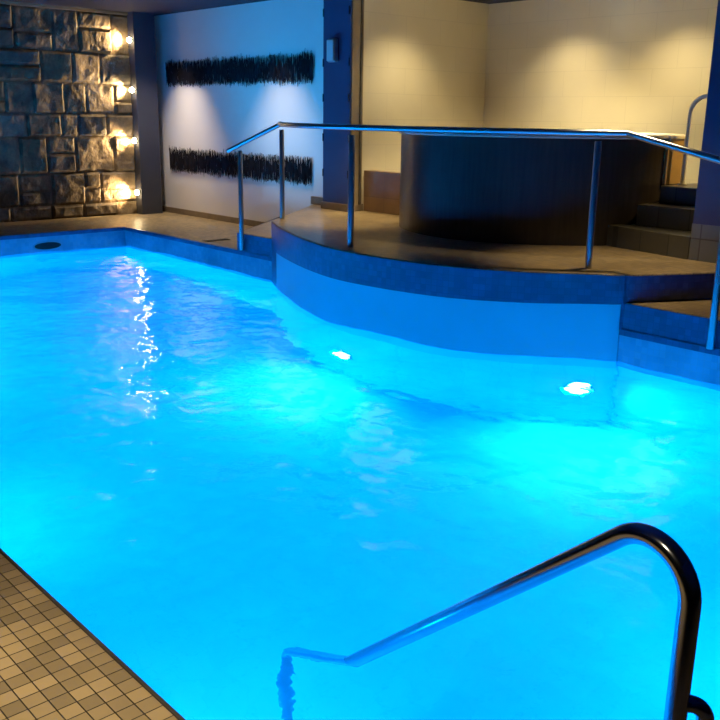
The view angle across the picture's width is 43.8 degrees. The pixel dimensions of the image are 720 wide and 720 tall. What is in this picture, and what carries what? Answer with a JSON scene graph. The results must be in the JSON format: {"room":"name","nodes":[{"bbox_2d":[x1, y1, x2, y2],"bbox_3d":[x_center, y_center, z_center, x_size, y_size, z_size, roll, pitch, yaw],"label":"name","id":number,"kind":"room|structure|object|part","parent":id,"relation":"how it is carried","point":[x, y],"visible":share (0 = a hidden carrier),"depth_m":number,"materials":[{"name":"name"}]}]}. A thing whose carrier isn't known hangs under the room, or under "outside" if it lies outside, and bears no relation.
{"room":"indoor swimming pool","nodes":[
{"label":"indoor swimming pool","id":0,"kind":"room"},
{"bbox_2d":[0,4,136,221],"bbox_3d":[-7.360,-2.888,10.494,10.335,3.015,0.379,-13,20,-40],"label":"wall","id":1,"kind":"structure","parent":0,"point":[67,146],"depth_m":12.98,"materials":[{"name":"stone"}]},
{"bbox_2d":[0,0,127,14],"bbox_3d":[-7.023,-4.356,10.244,9.530,0.040,0.125,-13,20,-40],"label":"trim","id":2,"kind":"structure","parent":1,"relation":"attached to","point":[1,2],"depth_m":12.63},
{"bbox_2d":[0,211,253,719],"bbox_3d":[-1.273,-0.161,6.959,12.400,0.300,14.900,-13,20,-40],"label":"floor","id":3,"kind":"structure","parent":0,"point":[51,669],"depth_m":2.65,"materials":[{"name":"tile"}]},
{"bbox_2d":[0,548,185,719],"bbox_3d":[-3.362,0.088,5.454,0.014,0.053,10.650,-13,20,-40],"label":"trim","id":4,"kind":"structure","parent":3,"relation":"attached to","point":[131,672],"depth_m":2.71,"materials":[{"name":"tile"}]},
{"bbox_2d":[204,238,229,241],"bbox_3d":[-1.803,-1.508,11.261,0.350,0.008,0.100,-13,20,-40],"label":"floor drain","id":5,"kind":"object","parent":3,"relation":"on","point":[224,238],"visible":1,"depth_m":11.23,"materials":[{"name":"black metal"}]},
{"bbox_2d":[0,226,719,355],"bbox_3d":[-1.522,-0.333,7.083,4.950,0.048,10.680,-13,20,-40],"label":"coping","id":6,"kind":"object","parent":3,"relation":"attached to","point":[666,341],"visible":0.79,"depth_m":10.82,"materials":[{"name":"tile"}]},
{"bbox_2d":[127,12,162,214],"bbox_3d":[-3.405,-3.777,13.870,0.355,2.965,0.500,-13,20,-40],"label":"pillar","id":7,"kind":"structure","parent":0,"point":[140,26],"depth_m":13.66,"materials":[{"name":"paint"}]},
{"bbox_2d":[127,37,132,42],"bbox_3d":[-3.425,-4.752,13.311,0.080,0.080,0.080,-13,20,-40],"label":"wall spotlight","id":8,"kind":"object","parent":7,"relation":"attached to","point":[129,40],"visible":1,"depth_m":13.29,"materials":[{"name":"white glass"}]},
{"bbox_2d":[238,218,278,238],"bbox_3d":[-0.943,-1.545,11.068,0.679,0.210,2.385,4,16,11],"label":"floor","id":9,"kind":"structure","parent":0,"point":[263,230],"depth_m":10.60,"materials":[{"name":"tile"}]},
{"bbox_2d":[1,0,524,15],"bbox_3d":[-1.227,-3.238,6.117,12.400,0.150,14.900,-13,20,-40],"label":"ceiling","id":10,"kind":"structure","parent":0,"point":[156,7],"depth_m":12.26,"materials":[{"name":"paint"}]},
{"bbox_2d":[154,0,399,221],"bbox_3d":[-1.299,-3.290,12.203,0.200,2.965,6.100,-13,20,-40],"label":"wall","id":11,"kind":"structure","parent":0,"point":[213,117],"depth_m":12.41,"materials":[{"name":"white paint"}]},
{"bbox_2d":[162,206,263,225],"bbox_3d":[-2.036,-2.100,13.269,0.026,0.084,3.520,-13,20,-40],"label":"baseboard","id":12,"kind":"structure","parent":11,"relation":"attached to","point":[248,222],"depth_m":13.49,"materials":[{"name":"brown wood"}]},
{"bbox_2d":[322,0,351,203],"bbox_3d":[-0.208,-3.080,10.703,0.225,2.545,0.492,-13,20,-40],"label":"pillar","id":13,"kind":"structure","parent":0,"point":[337,14],"depth_m":10.63,"materials":[{"name":"paint"}]},
{"bbox_2d":[327,38,338,61],"bbox_3d":[-0.315,-3.618,10.474,0.080,0.260,0.140,-13,20,-40],"label":"wall sconce","id":14,"kind":"object","parent":13,"relation":"attached to","point":[332,44],"visible":1,"depth_m":10.44,"materials":[{"name":"metal"}]},
{"bbox_3d":[-0.351,-3.615,10.459,0.006,0.230,0.115,-13,20,-40],"label":"plate","id":15,"kind":"part","parent":14,"relation":"part of","materials":[{"name":"clear glass"}]},
{"bbox_2d":[361,0,488,210],"bbox_3d":[0.849,-3.052,11.454,2.350,2.965,0.145,-13,20,-40],"label":"wall","id":16,"kind":"structure","parent":0,"point":[424,61],"depth_m":11.08,"materials":[{"name":"beige tile"}]},
{"bbox_2d":[351,0,363,204],"bbox_3d":[-0.035,-3.068,10.516,0.175,2.465,0.013,-13,20,-40],"label":"door frame","id":17,"kind":"structure","parent":16,"relation":"attached to","point":[356,4],"depth_m":10.45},
{"bbox_2d":[237,217,620,361],"bbox_3d":[0.016,-0.847,9.404,2.397,0.670,6.538,-13,20,-40],"label":"wall","id":18,"kind":"structure","parent":0,"point":[579,331],"depth_m":7.10,"materials":[{"name":"paint"}]},
{"bbox_2d":[33,241,61,250],"bbox_3d":[-4.094,-1.499,11.749,0.400,0.124,0.012,-13,20,-40],"label":"skimmer","id":19,"kind":"object","parent":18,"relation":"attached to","point":[45,245],"visible":1,"depth_m":11.74,"materials":[{"name":"plastic"}]},
{"bbox_2d":[0,230,719,385],"bbox_3d":[-1.529,-0.130,7.105,4.940,0.355,10.638,-13,20,-40],"label":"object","id":20,"kind":"structure","parent":18,"relation":"attached to","point":[657,357],"depth_m":10.50,"materials":[{"name":"tile"}]},
{"bbox_2d":[271,222,714,328],"bbox_3d":[0.458,-0.861,8.759,2.176,0.670,6.192,-11,19,-37],"label":"wall","id":21,"kind":"structure","parent":0,"point":[423,279],"depth_m":6.93,"materials":[{"name":"tile"}]},
{"bbox_2d":[272,204,715,330],"bbox_3d":[1.446,-1.167,9.456,4.686,0.440,6.370,-13,20,-40],"label":"platform","id":22,"kind":"object","parent":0,"point":[378,235],"visible":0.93,"depth_m":7.79,"materials":[{"name":"tile"}]},
{"bbox_2d":[311,196,362,211],"bbox_3d":[-0.377,-1.955,11.213,0.282,0.099,1.015,-13,20,-40],"label":"baseboard","id":23,"kind":"structure","parent":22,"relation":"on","point":[314,200],"depth_m":10.96,"materials":[{"name":"brown wood"}]},
{"bbox_2d":[226,121,719,349],"bbox_3d":[0.542,-0.113,4.271,4.129,1.859,12.584,1,15,0],"label":"handrail","id":24,"kind":"object","parent":22,"relation":"on","point":[715,304],"visible":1,"depth_m":6.96,"materials":[{"name":"metal"}]},
{"bbox_3d":[-1.357,-1.812,10.212,0.054,1.124,0.054,-13,20,-40],"label":"post","id":25,"kind":"part","parent":24,"relation":"part of","materials":[{"name":"metal"}]},
{"bbox_3d":[-0.856,-2.031,9.830,0.054,0.964,0.054,-13,20,-40],"label":"post","id":26,"kind":"part","parent":24,"relation":"part of","materials":[{"name":"metal"}]},
{"bbox_3d":[-0.077,-1.465,7.803,0.054,0.964,0.054,-13,20,-40],"label":"post","id":27,"kind":"part","parent":24,"relation":"part of","materials":[{"name":"metal"}]},
{"bbox_3d":[1.790,-1.184,6.881,0.054,0.964,0.054,-13,20,-40],"label":"post","id":28,"kind":"part","parent":24,"relation":"part of","materials":[{"name":"metal"}]},
{"bbox_3d":[2.468,-0.661,6.135,0.054,1.208,0.054,-13,20,-40],"label":"post","id":29,"kind":"part","parent":24,"relation":"part of","materials":[{"name":"metal"}]},
{"bbox_2d":[399,132,684,245],"bbox_3d":[1.856,-1.876,9.365,2.856,0.988,2.873,-13,20,-40],"label":"hot tub","id":30,"kind":"object","parent":22,"relation":"on","point":[489,188],"visible":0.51,"depth_m":8.20,"materials":[{"name":"brown wood"}]},
{"bbox_3d":[2.853,-1.890,8.515,0.280,0.410,0.300,-13,20,-40],"label":"panel","id":31,"kind":"part","parent":30,"relation":"part of","materials":[{"name":"orange wood"}]},
{"bbox_2d":[606,224,690,259],"bbox_3d":[3.348,-1.249,8.667,2.540,0.190,1.010,-13,20,-40],"label":"step","id":32,"kind":"structure","parent":22,"relation":"on","point":[660,241],"depth_m":7.84,"materials":[{"name":"grey tile"}]},
{"bbox_2d":[636,202,694,230],"bbox_3d":[3.890,-1.338,8.303,2.180,0.190,1.660,-13,20,-40],"label":"step","id":33,"kind":"structure","parent":32,"relation":"on","point":[658,215],"depth_m":7.99,"materials":[{"name":"grey tile"}]},
{"bbox_2d":[659,183,697,205],"bbox_3d":[4.013,-1.523,8.323,1.910,0.160,1.600,-13,20,-40],"label":"step","id":34,"kind":"structure","parent":33,"relation":"on","point":[685,195],"depth_m":8.15,"materials":[{"name":"grey tile"}]},
{"bbox_2d":[678,94,707,184],"bbox_3d":[3.288,-1.975,8.080,0.773,0.819,0.080,14,20,40],"label":"grab rail","id":35,"kind":"object","parent":34,"relation":"on","point":[689,117],"visible":0.88,"depth_m":8.28,"materials":[{"name":"silver metal"}]},
{"bbox_2d":[483,0,717,183],"bbox_3d":[3.527,-2.665,10.187,0.150,2.965,5.700,-13,20,-40],"label":"wall","id":36,"kind":"structure","parent":0,"point":[632,65],"depth_m":10.61,"materials":[{"name":"beige tile"}]},
{"bbox_2d":[623,304,719,348],"bbox_3d":[2.920,-0.188,6.452,1.966,0.262,0.666,2,15,5],"label":"staircase","id":37,"kind":"structure","parent":0,"point":[661,323],"depth_m":6.54,"materials":[{"name":"tile"}]},
{"bbox_2d":[626,299,719,320],"bbox_3d":[3.050,-0.295,6.720,2.020,0.210,0.896,-3,16,-15],"label":"staircase","id":38,"kind":"structure","parent":0,"point":[699,308],"depth_m":6.66,"materials":[{"name":"tile"}]},
{"bbox_2d":[693,0,719,225],"bbox_3d":[3.189,-2.138,6.881,0.260,2.245,0.940,-13,20,-40],"label":"column","id":39,"kind":"structure","parent":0,"point":[707,204],"depth_m":7.21,"materials":[{"name":"blue paint"}]},
{"bbox_2d":[688,224,719,262],"bbox_3d":[3.170,-0.911,7.217,0.270,0.300,0.950,-13,20,-40],"label":"baseboard","id":40,"kind":"structure","parent":39,"relation":"attached to","point":[704,241],"depth_m":7.38,"materials":[{"name":"grey tile"}]},
{"bbox_3d":[-1.545,0.643,7.321,4.940,1.450,10.650,-13,20,-40],"label":"floor","id":41,"kind":"structure","parent":0,"visible":0},
{"bbox_2d":[0,246,719,719],"bbox_3d":[-1.534,-0.102,7.108,4.926,0.042,10.636,-13,20,-40],"label":"pool water","id":42,"kind":"object","parent":41,"relation":"in","point":[241,492],"visible":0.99,"depth_m":4.37,"materials":[{"name":"blue liquid"}]},
{"bbox_2d":[344,522,713,719],"bbox_3d":[0.202,1.385,2.797,0.132,2.447,1.781,-11,19,-36],"label":"rail","id":43,"kind":"object","parent":41,"relation":"on","point":[680,702],"visible":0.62,"depth_m":1.97,"materials":[{"name":"metal"}]}
]}

